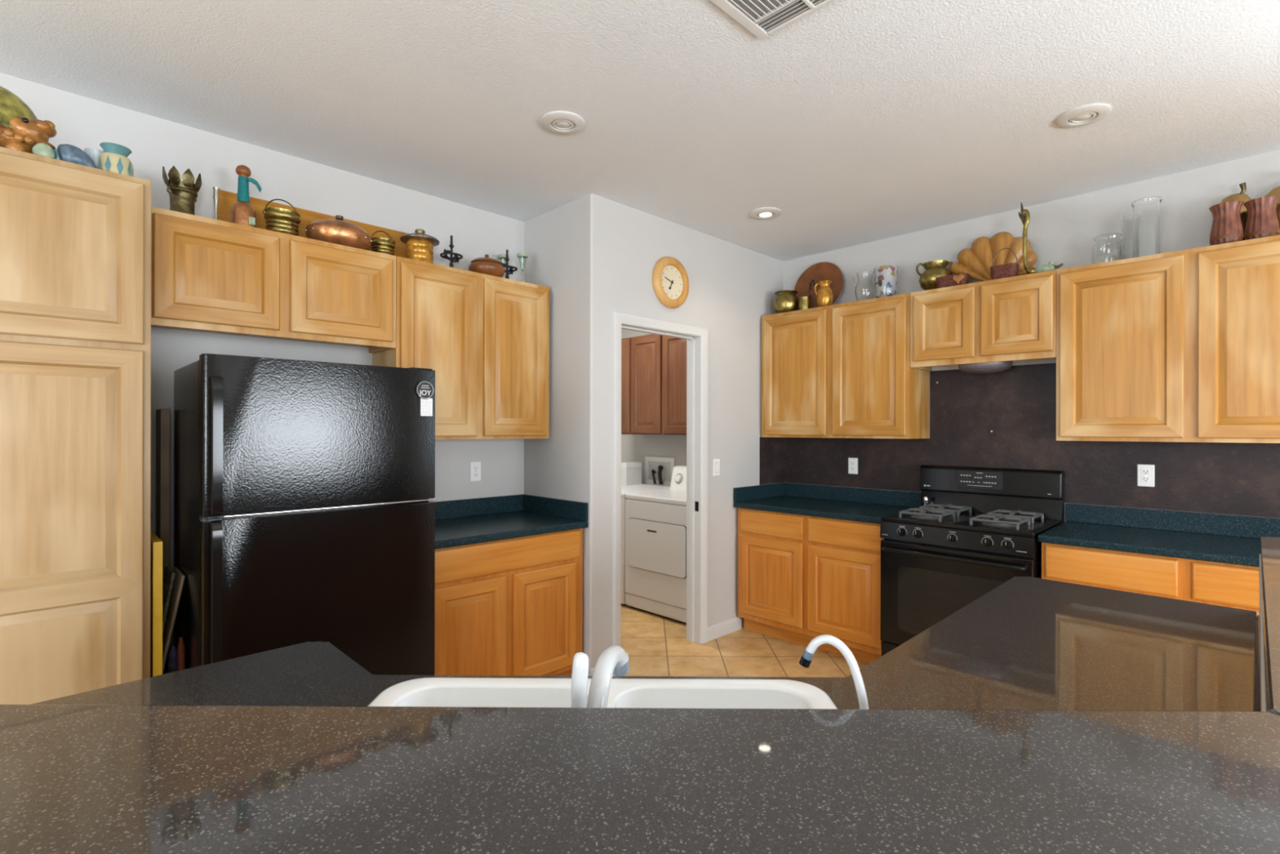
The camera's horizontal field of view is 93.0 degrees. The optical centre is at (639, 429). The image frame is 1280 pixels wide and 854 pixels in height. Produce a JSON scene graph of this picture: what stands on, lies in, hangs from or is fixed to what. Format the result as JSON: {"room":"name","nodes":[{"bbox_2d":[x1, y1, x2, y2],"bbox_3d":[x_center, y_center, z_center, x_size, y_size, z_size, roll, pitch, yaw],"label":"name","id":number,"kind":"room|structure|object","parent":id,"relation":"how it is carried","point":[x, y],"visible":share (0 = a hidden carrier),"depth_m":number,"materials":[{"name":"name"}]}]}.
{"room":"kitchen","nodes":[
{"label":"kitchen","id":0,"kind":"room"},
{"bbox_2d":[0,72,524,649],"bbox_3d":[-2.876,0.048,1.840,5.879,2.743,0.120,0,0,-45],"label":"wall","id":1,"kind":"structure","parent":0,"point":[82,122],"depth_m":2.87,"materials":[{"name":"paint"}]},
{"bbox_2d":[151,206,395,353],"bbox_3d":[-1.640,-0.627,2.740,0.965,0.451,0.325,0,0,-45],"label":"upper cabinet","id":2,"kind":"object","parent":1,"relation":"attached to","point":[210,275],"visible":0.88,"depth_m":2.57,"materials":[{"name":"brown wood"}]},
{"bbox_2d":[162,165,201,215],"bbox_3d":[-1.872,-0.953,2.484,0.130,0.200,0.130,0,0,-33],"label":"vase","id":3,"kind":"object","parent":2,"relation":"on","point":[183,193],"visible":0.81,"depth_m":2.45,"materials":[{"name":"gold metal"}]},
{"bbox_2d":[213,186,219,219],"bbox_3d":[-1.790,-0.937,2.564,0.026,0.168,0.026,0,0,-45],"label":"vase","id":4,"kind":"object","parent":2,"relation":"on","point":[215,195],"visible":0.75,"depth_m":2.56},
{"bbox_2d":[230,164,262,227],"bbox_3d":[-1.715,-0.999,2.633,0.107,0.292,0.096,0,0,0],"label":"bottle","id":5,"kind":"object","parent":2,"relation":"on","point":[242,212],"visible":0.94,"depth_m":2.61,"materials":[{"name":"brown ceramic"}]},
{"bbox_2d":[262,199,300,235],"bbox_3d":[-1.613,-0.946,2.738,0.142,0.185,0.142,0,0,0],"label":"pot","id":6,"kind":"object","parent":2,"relation":"on","point":[279,220],"visible":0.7,"depth_m":2.69,"materials":[{"name":"gold metal"}]},
{"bbox_2d":[217,189,407,257],"bbox_3d":[-1.565,-0.962,2.995,0.875,0.218,0.057,0,0,-45],"label":"wooden board","id":7,"kind":"object","parent":2,"relation":"on","point":[226,199],"visible":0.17,"depth_m":2.92,"materials":[{"name":"wood"}]},
{"bbox_2d":[305,215,372,250],"bbox_3d":[-1.435,-0.936,2.899,0.299,0.168,0.230,0,0,-45],"label":"covered dish","id":8,"kind":"object","parent":2,"relation":"on","point":[339,231],"visible":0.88,"depth_m":2.81,"materials":[{"name":"brown metal"}]},
{"bbox_2d":[370,231,395,255],"bbox_3d":[-1.304,-0.930,3.077,0.120,0.155,0.120,0,0,5],"label":"pot","id":9,"kind":"object","parent":2,"relation":"on","point":[381,245],"visible":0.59,"depth_m":3.03,"materials":[{"name":"gold metal"}]},
{"bbox_2d":[372,256,549,439],"bbox_3d":[-0.968,-0.400,3.401,0.917,0.902,0.325,0,0,-45],"label":"upper cabinet","id":10,"kind":"object","parent":1,"relation":"attached to","point":[485,338],"visible":0.83,"depth_m":3.28,"materials":[{"name":"brown wood"}]},
{"bbox_2d":[400,229,439,263],"bbox_3d":[-1.153,-0.950,3.183,0.196,0.195,0.196,0,0,-45],"label":"canister","id":11,"kind":"object","parent":10,"relation":"on","point":[420,246],"visible":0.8,"depth_m":3.13,"materials":[{"name":"gold metal"}]},
{"bbox_2d":[440,235,462,267],"bbox_3d":[-1.029,-0.957,3.313,0.120,0.210,0.120,0,0,-31],"label":"ornament","id":12,"kind":"object","parent":10,"relation":"on","point":[445,253],"visible":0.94,"depth_m":3.31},
{"bbox_2d":[468,254,505,277],"bbox_3d":[-0.867,-0.921,3.437,0.202,0.140,0.202,0,0,-45],"label":"lidded pot","id":13,"kind":"object","parent":10,"relation":"on","point":[486,265],"visible":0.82,"depth_m":3.36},
{"bbox_2d":[497,253,506,278],"bbox_3d":[-0.829,-0.953,3.678,0.068,0.203,0.068,0,0,-45],"label":"glass holder","id":14,"kind":"object","parent":10,"relation":"on","point":[502,257],"visible":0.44,"depth_m":3.66,"materials":[{"name":"white"}]},
{"bbox_2d":[501,248,517,279],"bbox_3d":[-0.781,-0.956,3.571,0.120,0.210,0.120,0,0,-31],"label":"ornament","id":15,"kind":"object","parent":10,"relation":"on","point":[507,259],"visible":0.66,"depth_m":3.56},
{"bbox_2d":[516,253,528,281],"bbox_3d":[-0.706,-0.953,3.651,0.068,0.203,0.068,0,0,-45],"label":"glass holder","id":16,"kind":"object","parent":10,"relation":"on","point":[522,256],"visible":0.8,"depth_m":3.64,"materials":[{"name":"white"}]},
{"bbox_2d":[470,461,480,481],"bbox_3d":[-0.979,0.248,3.615,0.070,0.115,0.009,0,0,-45],"label":"power outlet","id":17,"kind":"object","parent":1,"relation":"attached to","point":[475,467],"visible":1,"depth_m":3.61,"materials":[{"name":"white plastic"}]},
{"bbox_2d":[435,493,524,519],"bbox_3d":[-1.069,0.458,3.518,0.946,0.101,0.020,0,0,-45],"label":"backsplash","id":18,"kind":"structure","parent":1,"relation":"attached to","point":[503,504],"depth_m":3.61,"materials":[{"name":"teal laminate"}]},
{"bbox_2d":[524,199,578,501],"bbox_3d":[-1.112,0.051,4.321,0.115,2.743,2.279,0,0,-45],"label":"wall","id":19,"kind":"structure","parent":0,"point":[551,238],"depth_m":3.60,"materials":[{"name":"paint"}]},
{"bbox_2d":[523,493,588,520],"bbox_3d":[-0.514,0.459,3.614,0.020,0.101,0.621,0,0,-45],"label":"backsplash","id":20,"kind":"structure","parent":19,"relation":"attached to","point":[578,510],"depth_m":3.57,"materials":[{"name":"teal laminate"}]},
{"bbox_2d":[0,0,1279,262],"bbox_3d":[-0.397,-1.359,0.800,7.952,0.080,8.500,0,0,-45],"label":"ceiling","id":21,"kind":"structure","parent":0,"point":[860,122],"depth_m":2.36,"materials":[{"name":"paint"}]},
{"bbox_2d":[540,111,585,134],"bbox_3d":[-0.330,-1.312,2.607,0.190,0.014,0.190,0,0,-45],"label":"recessed light","id":22,"kind":"object","parent":21,"relation":"in","point":[561,122],"visible":1,"depth_m":2.59,"materials":[{"name":"white paint"}]},
{"bbox_2d":[749,207,782,219],"bbox_3d":[0.763,-1.310,3.687,0.190,0.014,0.190,0,0,-45],"label":"recessed light","id":23,"kind":"object","parent":21,"relation":"in","point":[764,213],"visible":1,"depth_m":3.67,"materials":[{"name":"white paint"}]},
{"bbox_2d":[709,0,834,39],"bbox_3d":[0.403,-1.311,1.789,0.356,0.012,0.356,0,0,-45],"label":"ceiling vent","id":24,"kind":"object","parent":21,"relation":"in","point":[762,19],"visible":1,"depth_m":1.91,"materials":[{"name":"metal"}]},
{"bbox_2d":[1055,103,1111,128],"bbox_3d":[1.853,-1.308,2.540,0.190,0.014,0.190,0,0,-45],"label":"recessed light","id":25,"kind":"object","parent":21,"relation":"in","point":[1082,116],"visible":1,"depth_m":2.52,"materials":[{"name":"white paint"}]},
{"bbox_2d":[577,193,782,675],"bbox_3d":[0.383,0.054,4.112,1.953,2.743,0.115,0,0,-45],"label":"wall","id":26,"kind":"structure","parent":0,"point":[731,286],"depth_m":3.86,"materials":[{"name":"paint"}]},
{"bbox_2d":[590,666,613,675],"bbox_3d":[-0.213,1.378,3.439,0.164,0.092,0.013,0,0,-45],"label":"baseboard","id":27,"kind":"structure","parent":26,"relation":"attached to","point":[592,669],"depth_m":3.38,"materials":[{"name":"white paint"}]},
{"bbox_2d":[612,311,707,675],"bbox_3d":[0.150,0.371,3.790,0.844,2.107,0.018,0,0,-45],"label":"door frame","id":28,"kind":"structure","parent":26,"relation":"attached to","point":[619,317],"depth_m":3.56,"materials":[{"name":"white paint"}]},
{"bbox_2d":[652,256,688,308],"bbox_3d":[0.201,-0.928,3.822,0.324,0.324,0.040,0,0,-45],"label":"clock","id":29,"kind":"object","parent":26,"relation":"attached to","point":[670,282],"visible":1,"depth_m":3.81,"materials":[{"name":"brown wood"}]},
{"bbox_2d":[713,458,719,475],"bbox_3d":[0.526,0.258,4.166,0.070,0.115,0.008,0,0,-45],"label":"light switch","id":30,"kind":"object","parent":26,"relation":"attached to","point":[716,461],"visible":1,"depth_m":4.16,"materials":[{"name":"white plastic"}]},
{"bbox_2d":[707,616,741,641],"bbox_3d":[0.585,1.380,4.223,0.385,0.092,0.013,0,0,-45],"label":"baseboard","id":31,"kind":"structure","parent":26,"relation":"attached to","point":[719,629],"depth_m":4.22,"materials":[{"name":"white paint"}]},
{"bbox_2d":[733,482,783,502],"bbox_3d":[0.890,0.461,4.509,0.621,0.101,0.020,0,0,-45],"label":"backsplash","id":32,"kind":"structure","parent":26,"relation":"attached to","point":[773,490],"depth_m":4.47,"materials":[{"name":"teal laminate"}]},
{"bbox_2d":[759,436,782,484],"bbox_3d":[1.007,0.233,4.642,0.318,0.355,0.004,0,0,-45],"label":"backsplash","id":33,"kind":"structure","parent":26,"relation":"attached to","point":[771,451],"depth_m":4.63,"materials":[{"name":"brown paint"}]},
{"bbox_2d":[621,604,868,677],"bbox_3d":[-0.402,1.454,0.800,7.952,0.060,8.500,0,0,-45],"label":"floor","id":34,"kind":"structure","parent":0,"point":[655,645],"depth_m":3.85,"materials":[{"name":"beige tile"}]},
{"bbox_2d":[0,146,151,704],"bbox_3d":[-2.099,0.284,2.075,0.610,2.274,0.632,0,0,-45],"label":"pantry cabinet","id":35,"kind":"object","parent":34,"relation":"on","point":[75,239],"visible":0.69,"depth_m":1.93,"materials":[{"name":"brown wood"}]},
{"bbox_2d":[0,85,57,153],"bbox_3d":[-2.032,-0.971,1.904,0.293,0.235,0.216,0,0,-45],"label":"animal sculpture","id":36,"kind":"object","parent":35,"relation":"on","point":[20,129],"visible":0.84,"depth_m":1.89,"materials":[{"name":"orange ceramic"}]},
{"bbox_2d":[31,142,54,158],"bbox_3d":[-1.902,-0.883,1.936,0.052,0.060,0.044,0,0,-45],"label":"stone ornament","id":37,"kind":"object","parent":35,"relation":"on","point":[43,149],"visible":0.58,"depth_m":1.92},
{"bbox_2d":[52,148,60,159],"bbox_3d":[-1.904,-0.882,1.990,0.054,0.058,0.054,0,0,-45],"label":"cup","id":38,"kind":"object","parent":35,"relation":"on","point":[56,156],"visible":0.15,"depth_m":1.97,"materials":[{"name":"teal ceramic"}]},
{"bbox_2d":[57,143,102,169],"bbox_3d":[-1.853,-0.896,2.012,0.113,0.078,0.061,0,0,-45],"label":"figurine","id":39,"kind":"object","parent":35,"relation":"on","point":[66,153],"visible":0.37,"depth_m":1.98,"materials":[{"name":"ceramic"}]},
{"bbox_2d":[84,147,104,168],"bbox_3d":[-1.891,-0.909,2.115,0.068,0.112,0.068,0,0,-45],"label":"cup","id":40,"kind":"object","parent":35,"relation":"on","point":[94,153],"visible":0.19,"depth_m":2.09,"materials":[{"name":"white ceramic"}]},
{"bbox_2d":[97,142,133,177],"bbox_3d":[-1.809,-0.913,2.097,0.093,0.120,0.093,0,0,-45],"label":"jar","id":41,"kind":"object","parent":35,"relation":"on","point":[114,158],"visible":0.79,"depth_m":2.07,"materials":[{"name":"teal ceramic"}]},
{"bbox_2d":[150,530,163,676],"bbox_3d":[-1.791,0.904,2.224,0.027,1.035,0.360,0,0,-45],"label":"board","id":42,"kind":"object","parent":34,"relation":"on","point":[156,544],"visible":0.24,"depth_m":2.10,"materials":[{"name":"yellow paint"}]},
{"bbox_2d":[155,408,169,657],"bbox_3d":[-1.960,0.668,2.492,0.031,1.505,0.140,0,0,-45],"label":"board","id":43,"kind":"object","parent":34,"relation":"on","point":[162,415],"visible":0.44,"depth_m":2.44,"materials":[{"name":"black wood"}]},
{"bbox_2d":[162,657,168,674],"bbox_3d":[-1.782,1.161,2.292,0.076,0.520,0.295,0,0,-45],"label":"crate","id":44,"kind":"object","parent":34,"relation":"on","point":[165,671],"visible":0.02,"depth_m":2.30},
{"bbox_2d":[162,565,175,635],"bbox_3d":[-1.826,0.680,2.322,0.057,0.286,0.170,0,0,-45],"label":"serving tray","id":45,"kind":"object","parent":44,"relation":"on","point":[169,575],"visible":0.5,"depth_m":2.28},
{"bbox_2d":[167,644,177,673],"bbox_3d":[-1.699,0.844,2.209,0.030,0.115,0.030,0,0,-45],"label":"bottle","id":46,"kind":"object","parent":44,"relation":"on","point":[172,663],"visible":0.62,"depth_m":2.20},
{"bbox_2d":[162,566,185,673],"bbox_3d":[-1.792,0.721,2.306,0.078,0.359,0.200,0,0,-45],"label":"cutting board","id":47,"kind":"object","parent":44,"relation":"on","point":[179,580],"visible":0.52,"depth_m":2.25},
{"bbox_2d":[177,636,185,671],"bbox_3d":[-1.682,0.831,2.225,0.024,0.140,0.024,0,0,-45],"label":"bottle","id":48,"kind":"object","parent":44,"relation":"on","point":[180,648],"visible":0.66,"depth_m":2.22,"materials":[{"name":"glass"}]},
{"bbox_2d":[173,353,435,675],"bbox_3d":[-1.382,0.578,2.541,0.830,1.688,0.680,0,0,-45],"label":"refrigerator","id":49,"kind":"object","parent":34,"relation":"on","point":[304,510],"visible":0.65,"depth_m":2.28,"materials":[{"name":"black metal"}]},
{"bbox_2d":[416,381,433,399],"bbox_3d":[-0.913,-0.169,2.579,0.077,0.077,0.006,0,0,-45],"label":"magnet","id":50,"kind":"object","parent":49,"relation":"attached to","point":[424,389],"visible":1,"depth_m":2.58,"materials":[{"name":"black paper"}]},
{"bbox_2d":[420,397,432,416],"bbox_3d":[-0.910,-0.097,2.589,0.052,0.076,0.002,0,0,-45],"label":"note","id":51,"kind":"object","parent":49,"relation":"attached to","point":[426,405],"visible":1,"depth_m":2.59,"materials":[{"name":"white paper"}]},
{"bbox_2d":[435,528,582,675],"bbox_3d":[-0.858,0.985,3.298,0.923,0.876,0.630,0,0,-45],"label":"base cabinet","id":52,"kind":"object","parent":34,"relation":"on","point":[513,606],"visible":0.53,"depth_m":3.08,"materials":[{"name":"orange wood"}]},
{"bbox_2d":[435,493,588,549],"bbox_3d":[-0.850,0.477,3.295,0.946,0.139,0.645,0,0,-45],"label":"countertop","id":53,"kind":"structure","parent":52,"relation":"on","point":[458,522],"depth_m":3.43,"materials":[{"name":"teal laminate"}]},
{"bbox_2d":[621,484,670,605],"bbox_3d":[-0.114,0.967,5.367,0.718,0.915,0.688,0,0,-45],"label":"washing machine","id":54,"kind":"object","parent":34,"relation":"on","point":[625,489],"visible":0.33,"depth_m":4.89,"materials":[{"name":"metal"}]},
{"bbox_2d":[621,462,641,484],"bbox_3d":[-0.117,0.406,5.709,0.200,0.205,0.175,0,0,-45],"label":"box","id":55,"kind":"object","parent":54,"relation":"on","point":[631,472],"visible":0.76,"depth_m":5.62,"materials":[{"name":"white plastic"}]},
{"bbox_2d":[625,465,686,624],"bbox_3d":[0.367,0.870,4.867,0.732,1.110,0.680,0,0,-45],"label":"dryer","id":56,"kind":"object","parent":34,"relation":"on","point":[655,521],"visible":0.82,"depth_m":4.62,"materials":[{"name":"white metal"}]},
{"bbox_2d":[737,507,884,663],"bbox_3d":[1.273,0.989,4.146,0.630,0.876,1.051,0,0,-45],"label":"base cabinet","id":57,"kind":"object","parent":34,"relation":"on","point":[802,579],"visible":0.69,"depth_m":3.89,"materials":[{"name":"orange wood"}]},
{"bbox_2d":[733,482,921,524],"bbox_3d":[1.263,0.481,4.141,0.645,0.139,1.069,0,0,-45],"label":"countertop","id":58,"kind":"structure","parent":57,"relation":"on","point":[843,503],"depth_m":4.20,"materials":[{"name":"teal laminate"}]},
{"bbox_2d":[880,464,1064,655],"bbox_3d":[1.870,0.828,3.447,0.727,1.200,0.763,0,0,-45],"label":"gas range","id":59,"kind":"object","parent":34,"relation":"on","point":[979,528],"visible":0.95,"depth_m":3.38,"materials":[{"name":"black metal"}]},
{"bbox_2d":[923,496,928,505],"bbox_3d":[1.809,0.461,3.844,0.036,0.081,0.036,0,0,-45],"label":"shaker","id":60,"kind":"object","parent":59,"relation":"on","point":[925,498],"visible":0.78,"depth_m":3.83,"materials":[{"name":"silver glass"}]},
{"bbox_2d":[880,511,1062,537],"bbox_3d":[1.873,0.515,3.449,0.602,0.026,0.763,0,0,-45],"label":"cooktop","id":61,"kind":"object","parent":59,"relation":"in","point":[959,522],"depth_m":3.28,"materials":[{"name":"black metal"}]},
{"bbox_2d":[1041,542,1258,613],"bbox_3d":[2.569,0.992,2.828,0.630,0.876,1.068,0,0,-45],"label":"base cabinet","id":62,"kind":"object","parent":34,"relation":"on","point":[1219,584],"visible":0.18,"depth_m":2.68,"materials":[{"name":"orange wood"}]},
{"bbox_2d":[1037,502,1279,567],"bbox_3d":[2.562,0.484,2.820,0.645,0.139,1.088,0,0,-45],"label":"countertop","id":63,"kind":"structure","parent":62,"relation":"on","point":[1202,536],"depth_m":2.94,"materials":[{"name":"teal laminate"}]},
{"bbox_3d":[0.207,0.988,1.321,2.710,0.875,1.550,0,0,-45],"label":"cabinet","id":64,"kind":"object","parent":34,"relation":"on","visible":0},
{"bbox_2d":[30,576,1259,711],"bbox_3d":[0.262,0.530,1.160,3.187,0.038,1.216,0,0,-17],"label":"countertop","id":65,"kind":"structure","parent":64,"relation":"on","point":[1028,642],"depth_m":1.30,"materials":[{"name":"black stone"}]},
{"bbox_2d":[571,644,629,707],"bbox_3d":[-0.060,0.385,0.799,0.220,0.226,0.195,0,0,0],"label":"faucet","id":66,"kind":"object","parent":65,"relation":"on","point":[614,660],"visible":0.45,"depth_m":0.76,"materials":[{"name":"metal"}]},
{"bbox_2d":[367,677,836,708],"bbox_3d":[-0.070,0.593,0.954,0.855,0.191,0.543,0,0,0],"label":"sink","id":67,"kind":"object","parent":65,"relation":"in","point":[424,691],"visible":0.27,"depth_m":1.18,"materials":[{"name":"white ceramic"}]},
{"bbox_2d":[799,634,869,709],"bbox_3d":[0.241,0.374,0.727,0.098,0.248,0.044,0,0,15],"label":"tap","id":68,"kind":"object","parent":65,"relation":"on","point":[805,660],"visible":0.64,"depth_m":0.73,"materials":[{"name":"metal"}]},
{"bbox_2d":[621,149,1279,522],"bbox_3d":[2.428,0.058,3.509,0.120,2.743,8.400,0,0,-45],"label":"wall","id":69,"kind":"structure","parent":0,"point":[1064,230],"depth_m":3.47,"materials":[{"name":"paint"}]},
{"bbox_2d":[621,333,686,435],"bbox_3d":[0.399,-0.399,5.251,0.332,0.885,1.430,0,0,-45],"label":"upper cabinet","id":70,"kind":"object","parent":69,"relation":"attached to","point":[654,366],"visible":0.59,"depth_m":5.31,"materials":[{"name":"brown wood"}]},
{"bbox_2d":[644,456,675,486],"bbox_3d":[0.164,0.388,5.673,0.072,0.265,0.380,0,0,-45],"label":"outlet box","id":71,"kind":"object","parent":69,"relation":"attached to","point":[658,470],"visible":0.91,"depth_m":5.67,"materials":[{"name":"white plastic"}]},
{"bbox_2d":[761,293,928,439],"bbox_3d":[1.391,-0.396,4.241,0.333,0.902,1.088,0,0,-45],"label":"upper cabinet","id":72,"kind":"object","parent":69,"relation":"attached to","point":[840,371],"visible":0.99,"depth_m":4.04,"materials":[{"name":"brown wood"}]},
{"bbox_2d":[773,289,798,313],"bbox_3d":[1.084,-0.933,4.505,0.188,0.170,0.188,0,0,-45],"label":"brass pot","id":73,"kind":"object","parent":72,"relation":"on","point":[786,300],"visible":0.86,"depth_m":4.43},
{"bbox_2d":[798,296,811,310],"bbox_3d":[1.197,-0.902,4.404,0.094,0.110,0.094,0,0,-45],"label":"brass cup","id":74,"kind":"object","parent":72,"relation":"on","point":[804,302],"visible":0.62,"depth_m":4.37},
{"bbox_2d":[794,262,843,308],"bbox_3d":[1.310,-1.046,4.477,0.084,0.389,0.396,0,0,-44],"label":"plate","id":75,"kind":"object","parent":72,"relation":"on","point":[822,271],"visible":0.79,"depth_m":4.49,"materials":[{"name":"wood"}]},
{"bbox_2d":[814,280,833,306],"bbox_3d":[1.304,-0.945,4.281,0.112,0.195,0.112,0,0,-27],"label":"pitcher","id":76,"kind":"object","parent":72,"relation":"on","point":[824,296],"visible":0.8,"depth_m":4.24,"materials":[{"name":"gold metal"}]},
{"bbox_2d":[851,271,875,301],"bbox_3d":[1.518,-0.952,4.092,0.132,0.210,0.132,0,0,-31],"label":"glass pitcher","id":77,"kind":"object","parent":72,"relation":"on","point":[865,287],"visible":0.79,"depth_m":4.05,"materials":[{"name":"white"}]},
{"bbox_2d":[873,265,897,297],"bbox_3d":[1.616,-0.954,3.992,0.152,0.215,0.152,0,0,-45],"label":"glass","id":78,"kind":"object","parent":72,"relation":"on","point":[885,276],"visible":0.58,"depth_m":3.94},
{"bbox_2d":[783,482,921,507],"bbox_3d":[1.486,0.463,4.360,0.020,0.101,1.069,0,0,-45],"label":"backsplash","id":79,"kind":"structure","parent":69,"relation":"attached to","point":[888,497],"depth_m":4.31,"materials":[{"name":"teal laminate"}]},
{"bbox_2d":[910,270,1056,370],"bbox_3d":[2.039,-0.614,3.582,0.333,0.462,0.755,0,0,-45],"label":"upper cabinet","id":80,"kind":"object","parent":69,"relation":"attached to","point":[1011,318],"visible":0.94,"depth_m":3.44,"materials":[{"name":"brown wood"}]},
{"bbox_2d":[915,260,952,290],"bbox_3d":[1.867,-0.952,3.837,0.192,0.212,0.194,0,0,-45],"label":"brass urn","id":81,"kind":"object","parent":80,"relation":"on","point":[934,269],"visible":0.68,"depth_m":3.78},
{"bbox_2d":[936,272,969,288],"bbox_3d":[1.875,-0.884,3.644,0.100,0.075,0.176,0,0,-45],"label":"basket","id":82,"kind":"object","parent":80,"relation":"on","point":[962,278],"visible":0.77,"depth_m":3.60,"materials":[{"name":"red wicker"}]},
{"bbox_2d":[958,360,1012,373],"bbox_3d":[2.046,-0.368,3.603,0.280,0.064,0.280,0,0,-45],"label":"range hood","id":83,"kind":"object","parent":80,"relation":"attached to","point":[995,366],"visible":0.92,"depth_m":3.51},
{"bbox_2d":[949,231,1036,281],"bbox_3d":[2.095,-1.013,3.631,0.101,0.334,0.470,0,0,-45],"label":"carving","id":84,"kind":"object","parent":80,"relation":"on","point":[976,261],"visible":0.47,"depth_m":3.63,"materials":[{"name":"brown wood"}]},
{"bbox_2d":[990,247,1019,279],"bbox_3d":[2.075,-0.941,3.454,0.096,0.189,0.136,0,0,-45],"label":"basket","id":85,"kind":"object","parent":80,"relation":"on","point":[1011,269],"visible":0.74,"depth_m":3.42,"materials":[{"name":"red wicker"}]},
{"bbox_2d":[1018,202,1035,274],"bbox_3d":[2.155,-1.058,3.373,0.064,0.425,0.092,0,0,-45],"label":"figurine","id":86,"kind":"object","parent":80,"relation":"on","point":[1025,219],"visible":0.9,"depth_m":3.37,"materials":[{"name":"gold metal"}]},
{"bbox_2d":[1035,260,1063,272],"bbox_3d":[2.224,-0.883,3.303,0.052,0.067,0.134,0,0,-45],"label":"bird figurine","id":87,"kind":"object","parent":80,"relation":"on","point":[1050,266],"visible":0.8,"depth_m":3.29,"materials":[{"name":"ceramic"}]},
{"bbox_2d":[782,363,1279,518],"bbox_3d":[2.173,0.015,3.679,0.004,0.795,3.000,0,0,-45],"label":"backsplash","id":88,"kind":"structure","parent":69,"relation":"attached to","point":[1017,403],"depth_m":3.54,"materials":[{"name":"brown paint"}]},
{"bbox_2d":[848,457,857,474],"bbox_3d":[1.520,0.258,4.335,0.009,0.115,0.070,0,0,-45],"label":"power outlet","id":89,"kind":"object","parent":88,"relation":"attached to","point":[852,462],"visible":1,"depth_m":4.33,"materials":[{"name":"white plastic"}]},
{"bbox_2d":[1137,464,1154,486],"bbox_3d":[2.652,0.240,3.183,0.009,0.115,0.070,0,0,-45],"label":"power outlet","id":90,"kind":"object","parent":88,"relation":"attached to","point":[1145,473],"visible":1,"depth_m":3.18,"materials":[{"name":"white plastic"}]},
{"bbox_2d":[1142,469,1150,474],"bbox_3d":[2.651,0.220,3.182,0.004,0.028,0.033,0,0,-45],"label":"receptacle","id":91,"kind":"object","parent":90,"relation":"attached to","point":[1144,471],"depth_m":3.18,"materials":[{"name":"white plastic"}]},
{"bbox_2d":[1142,476,1150,481],"bbox_3d":[2.651,0.259,3.182,0.004,0.028,0.033,0,0,-45],"label":"receptacle","id":92,"kind":"object","parent":90,"relation":"attached to","point":[1144,478],"depth_m":3.18,"materials":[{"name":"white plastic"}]},
{"bbox_2d":[1056,235,1279,443],"bbox_3d":[2.678,-0.393,2.931,0.333,0.902,1.066,0,0,-45],"label":"upper cabinet","id":93,"kind":"object","parent":69,"relation":"attached to","point":[1184,345],"visible":1,"depth_m":2.86,"materials":[{"name":"brown wood"}]},
{"bbox_2d":[1091,233,1124,264],"bbox_3d":[2.434,-0.924,3.160,0.136,0.158,0.136,0,0,-45],"label":"glass bowl","id":94,"kind":"object","parent":93,"relation":"on","point":[1107,247],"visible":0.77,"depth_m":3.11,"materials":[{"name":"white"}]},
{"bbox_2d":[1120,214,1133,259],"bbox_3d":[2.554,-0.976,3.167,0.080,0.262,0.080,0,0,-45],"label":"glass vase","id":95,"kind":"object","parent":93,"relation":"on","point":[1126,222],"visible":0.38,"depth_m":3.15,"materials":[{"name":"white"}]},
{"bbox_2d":[1131,196,1162,257],"bbox_3d":[2.531,-0.994,3.033,0.120,0.297,0.120,0,0,-45],"label":"glass cylinder","id":96,"kind":"object","parent":93,"relation":"on","point":[1147,211],"visible":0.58,"depth_m":2.99,"materials":[{"name":"white"}]},
{"bbox_2d":[1208,200,1244,245],"bbox_3d":[2.732,-0.946,2.829,0.120,0.202,0.120,0,0,-45],"label":"vase","id":97,"kind":"object","parent":93,"relation":"on","point":[1227,226],"visible":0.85,"depth_m":2.79,"materials":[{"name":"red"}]},
{"bbox_2d":[1220,182,1251,240],"bbox_3d":[2.855,-1.010,2.915,0.086,0.331,0.144,0,0,-45],"label":"pear","id":98,"kind":"object","parent":93,"relation":"on","point":[1237,197],"visible":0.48,"depth_m":2.88,"materials":[{"name":"gold metal"}]},
{"bbox_2d":[1243,195,1279,239],"bbox_3d":[2.838,-0.945,2.771,0.120,0.202,0.120,0,0,-45],"label":"vase","id":99,"kind":"object","parent":93,"relation":"on","point":[1262,221],"visible":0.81,"depth_m":2.74,"materials":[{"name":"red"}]},
{"bbox_2d":[1264,186,1279,235],"bbox_3d":[2.990,-1.013,2.766,0.113,0.338,0.256,0,0,-45],"label":"apple","id":100,"kind":"object","parent":93,"relation":"on","point":[1276,191],"visible":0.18,"depth_m":2.78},
{"bbox_2d":[1065,502,1279,538],"bbox_3d":[2.785,0.465,3.039,0.020,0.101,1.088,0,0,-45],"label":"backsplash","id":101,"kind":"structure","parent":69,"relation":"attached to","point":[1248,526],"depth_m":3.08,"materials":[{"name":"teal laminate"}]},
{"bbox_2d":[1258,554,1265,711],"bbox_3d":[0.486,0.886,0.842,3.050,1.079,0.750,0,0,-20],"label":"wall","id":102,"kind":"structure","parent":0,"point":[1263,700],"depth_m":1.00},
{"bbox_2d":[0,703,1279,853],"bbox_3d":[-0.120,0.325,0.471,1.944,0.040,0.403,0,0,0],"label":"countertop","id":103,"kind":"structure","parent":102,"relation":"on","point":[75,779],"depth_m":0.52,"materials":[{"name":"black stone"}]},
{"bbox_2d":[1258,552,1261,711],"bbox_3d":[1.209,0.430,1.184,1.535,0.164,0.001,0,0,-45],"label":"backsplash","id":104,"kind":"structure","parent":102,"relation":"attached to","point":[1259,553],"depth_m":1.05,"materials":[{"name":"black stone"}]},
{"bbox_2d":[1260,536,1279,715],"bbox_3d":[1.330,0.327,1.016,1.738,0.040,0.403,0,0,-45],"label":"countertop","id":105,"kind":"structure","parent":102,"relation":"on","point":[1269,546],"depth_m":0.99,"materials":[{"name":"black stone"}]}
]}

